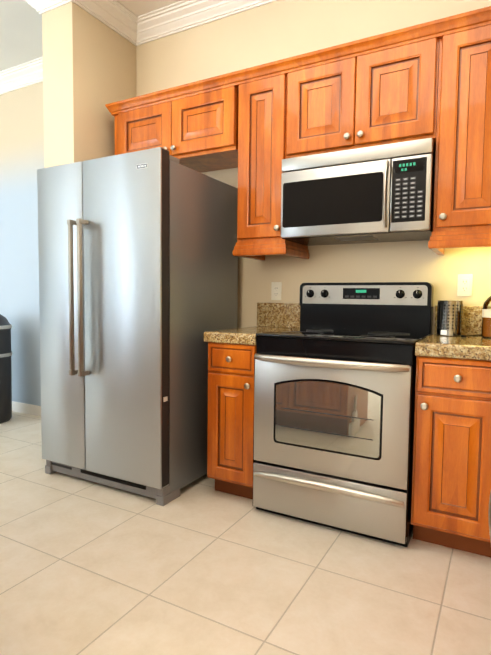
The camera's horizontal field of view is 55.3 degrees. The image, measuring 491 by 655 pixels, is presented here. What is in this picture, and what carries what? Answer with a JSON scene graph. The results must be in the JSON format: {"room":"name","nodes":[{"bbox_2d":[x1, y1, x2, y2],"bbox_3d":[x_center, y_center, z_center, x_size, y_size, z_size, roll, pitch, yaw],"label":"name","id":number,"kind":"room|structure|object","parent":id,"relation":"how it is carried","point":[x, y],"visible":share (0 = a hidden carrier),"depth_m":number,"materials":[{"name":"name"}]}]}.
{"room":"kitchen","nodes":[
{"label":"kitchen","id":0,"kind":"room"},
{"bbox_2d":[0,81,43,405],"bbox_3d":[-3.195,-0.784,4.988,4.970,3.060,0.120,3,4,29],"label":"wall","id":1,"kind":"structure","parent":0,"point":[21,136],"depth_m":4.29,"materials":[{"name":"paint"}]},
{"bbox_2d":[12,401,40,415],"bbox_3d":[-3.265,0.723,4.665,5.257,0.092,0.662,3,4,29],"label":"baseboard","id":2,"kind":"structure","parent":1,"relation":"attached to","point":[25,408],"depth_m":4.36,"materials":[{"name":"white wood"}]},
{"bbox_2d":[42,2,135,167],"bbox_3d":[-1.061,-0.661,3.418,0.285,3.060,0.710,3,4,29],"label":"wall","id":3,"kind":"structure","parent":0,"point":[89,67],"depth_m":3.08,"materials":[{"name":"paint"}]},
{"bbox_2d":[0,0,181,71],"bbox_3d":[-3.318,-2.114,0.948,8.520,0.100,7.180,3,4,29],"label":"ceiling","id":4,"kind":"structure","parent":0,"point":[20,31],"depth_m":3.44,"materials":[{"name":"paint"}]},
{"bbox_2d":[0,0,277,94],"bbox_3d":[-3.393,-2.006,0.932,8.390,0.114,7.050,3,4,29],"label":"crown molding","id":5,"kind":"structure","parent":4,"relation":"attached to","point":[116,16],"depth_m":3.21,"materials":[{"name":"white"}]},
{"bbox_2d":[0,411,490,654],"bbox_3d":[-3.324,1.036,1.199,8.520,0.100,7.300,3,4,29],"label":"floor","id":6,"kind":"structure","parent":0,"point":[201,566],"depth_m":1.83,"materials":[{"name":"tile"}]},
{"bbox_2d":[0,314,11,423],"bbox_3d":[-2.237,0.334,4.068,0.388,0.965,0.388,3,4,29],"label":"trash bin","id":7,"kind":"object","parent":6,"relation":"on","point":[5,376],"visible":1,"depth_m":4.03,"materials":[{"name":"black plastic"}]},
{"bbox_2d":[37,147,237,505],"bbox_3d":[-0.662,-0.015,2.921,0.928,1.842,0.868,3,4,29],"label":"refrigerator","id":8,"kind":"object","parent":6,"relation":"on","point":[138,279],"visible":1,"depth_m":2.58,"materials":[{"name":"grey metal"}]},
{"bbox_2d":[207,342,255,498],"bbox_3d":[0.068,0.496,2.769,0.305,0.857,0.630,3,4,29],"label":"base cabinet","id":9,"kind":"object","parent":6,"relation":"on","point":[230,424],"depth_m":2.50,"materials":[{"name":"brown wood"}]},
{"bbox_2d":[204,326,299,345],"bbox_3d":[0.066,0.040,2.737,0.316,0.058,0.643,3,4,29],"label":"countertop","id":10,"kind":"structure","parent":9,"relation":"on","point":[246,336],"depth_m":2.49,"materials":[{"name":"beige stone"}]},
{"bbox_2d":[253,282,433,546],"bbox_3d":[0.514,0.354,2.447,0.760,1.192,0.731,3,4,29],"label":"range","id":11,"kind":"object","parent":6,"relation":"on","point":[334,399],"visible":1,"depth_m":2.21,"materials":[{"name":"silver metal"}]},
{"bbox_2d":[411,350,490,557],"bbox_3d":[1.046,0.541,2.234,0.378,0.857,0.630,3,4,29],"label":"base cabinet","id":12,"kind":"object","parent":6,"relation":"on","point":[451,500],"depth_m":1.98,"materials":[{"name":"brown wood"}]},
{"bbox_2d":[417,334,490,357],"bbox_3d":[1.330,0.097,2.057,1.010,0.058,0.623,3,4,29],"label":"countertop","id":13,"kind":"structure","parent":12,"relation":"on","point":[479,345],"depth_m":1.98,"materials":[{"name":"beige stone"}]},
{"bbox_2d":[437,300,462,335],"bbox_3d":[1.052,-0.049,2.417,0.123,0.180,0.123,3,4,29],"label":"utensil holder","id":14,"kind":"object","parent":13,"relation":"on","point":[449,317],"visible":1,"depth_m":2.37,"materials":[{"name":"silver metal"}]},
{"bbox_2d":[481,296,490,337],"bbox_3d":[1.225,-0.094,2.291,0.121,0.290,0.121,3,4,29],"label":"wicker basket","id":15,"kind":"object","parent":13,"relation":"on","point":[486,324],"visible":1,"depth_m":2.28,"materials":[{"name":"brown wicker"}]},
{"bbox_2d":[488,492,490,541],"bbox_3d":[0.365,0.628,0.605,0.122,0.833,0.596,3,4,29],"label":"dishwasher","id":16,"kind":"object","parent":6,"relation":"on","point":[489,513],"depth_m":0.57,"materials":[{"name":"silver metal"}]},
{"bbox_2d":[136,0,490,333],"bbox_3d":[0.637,-0.605,2.825,3.265,3.060,0.120,3,4,29],"label":"wall","id":17,"kind":"structure","parent":0,"point":[271,32],"depth_m":2.86,"materials":[{"name":"paint"}]},
{"bbox_2d":[109,71,236,172],"bbox_3d":[-0.395,-1.271,3.081,0.947,0.414,0.353,3,4,29],"label":"upper cabinet","id":18,"kind":"object","parent":17,"relation":"attached to","point":[196,122],"depth_m":2.89,"materials":[{"name":"brown wood"}]},
{"bbox_2d":[233,58,307,249],"bbox_3d":[0.165,-0.975,2.790,0.304,0.954,0.353,3,4,29],"label":"upper cabinet","id":19,"kind":"object","parent":17,"relation":"attached to","point":[255,125],"depth_m":2.64,"materials":[{"name":"brown wood"}]},
{"bbox_2d":[271,282,281,299],"bbox_3d":[0.198,-0.234,3.013,0.072,0.116,0.009,3,4,29],"label":"electrical outlet","id":20,"kind":"object","parent":17,"relation":"attached to","point":[276,290],"visible":1,"depth_m":3.01,"materials":[{"name":"beige plastic"}]},
{"bbox_2d":[285,19,440,158],"bbox_3d":[0.639,-1.174,2.518,0.769,0.512,0.353,3,4,29],"label":"upper cabinet","id":21,"kind":"object","parent":17,"relation":"attached to","point":[381,89],"depth_m":2.34,"materials":[{"name":"brown wood"}]},
{"bbox_2d":[281,138,435,245],"bbox_3d":[0.607,-0.689,2.503,0.763,0.424,0.457,3,4,29],"label":"microwave","id":22,"kind":"object","parent":21,"relation":"attached to","point":[378,193],"visible":1,"depth_m":2.34,"materials":[{"name":"silver metal"}]},
{"bbox_2d":[257,303,490,333],"bbox_3d":[0.998,-0.045,2.575,2.099,0.153,0.021,3,4,29],"label":"backsplash","id":23,"kind":"structure","parent":17,"relation":"attached to","point":[268,314],"depth_m":2.95,"materials":[{"name":"brown stone"}]},
{"bbox_2d":[430,6,490,241],"bbox_3d":[1.121,-0.932,2.268,0.332,0.954,0.353,3,4,29],"label":"upper cabinet","id":24,"kind":"object","parent":17,"relation":"attached to","point":[462,185],"depth_m":2.14,"materials":[{"name":"brown wood"}]},
{"bbox_2d":[457,274,472,295],"bbox_3d":[1.162,-0.224,2.484,0.072,0.116,0.009,3,4,29],"label":"electrical outlet","id":25,"kind":"object","parent":17,"relation":"attached to","point":[464,285],"visible":1,"depth_m":2.48,"materials":[{"name":"beige plastic"}]}
]}

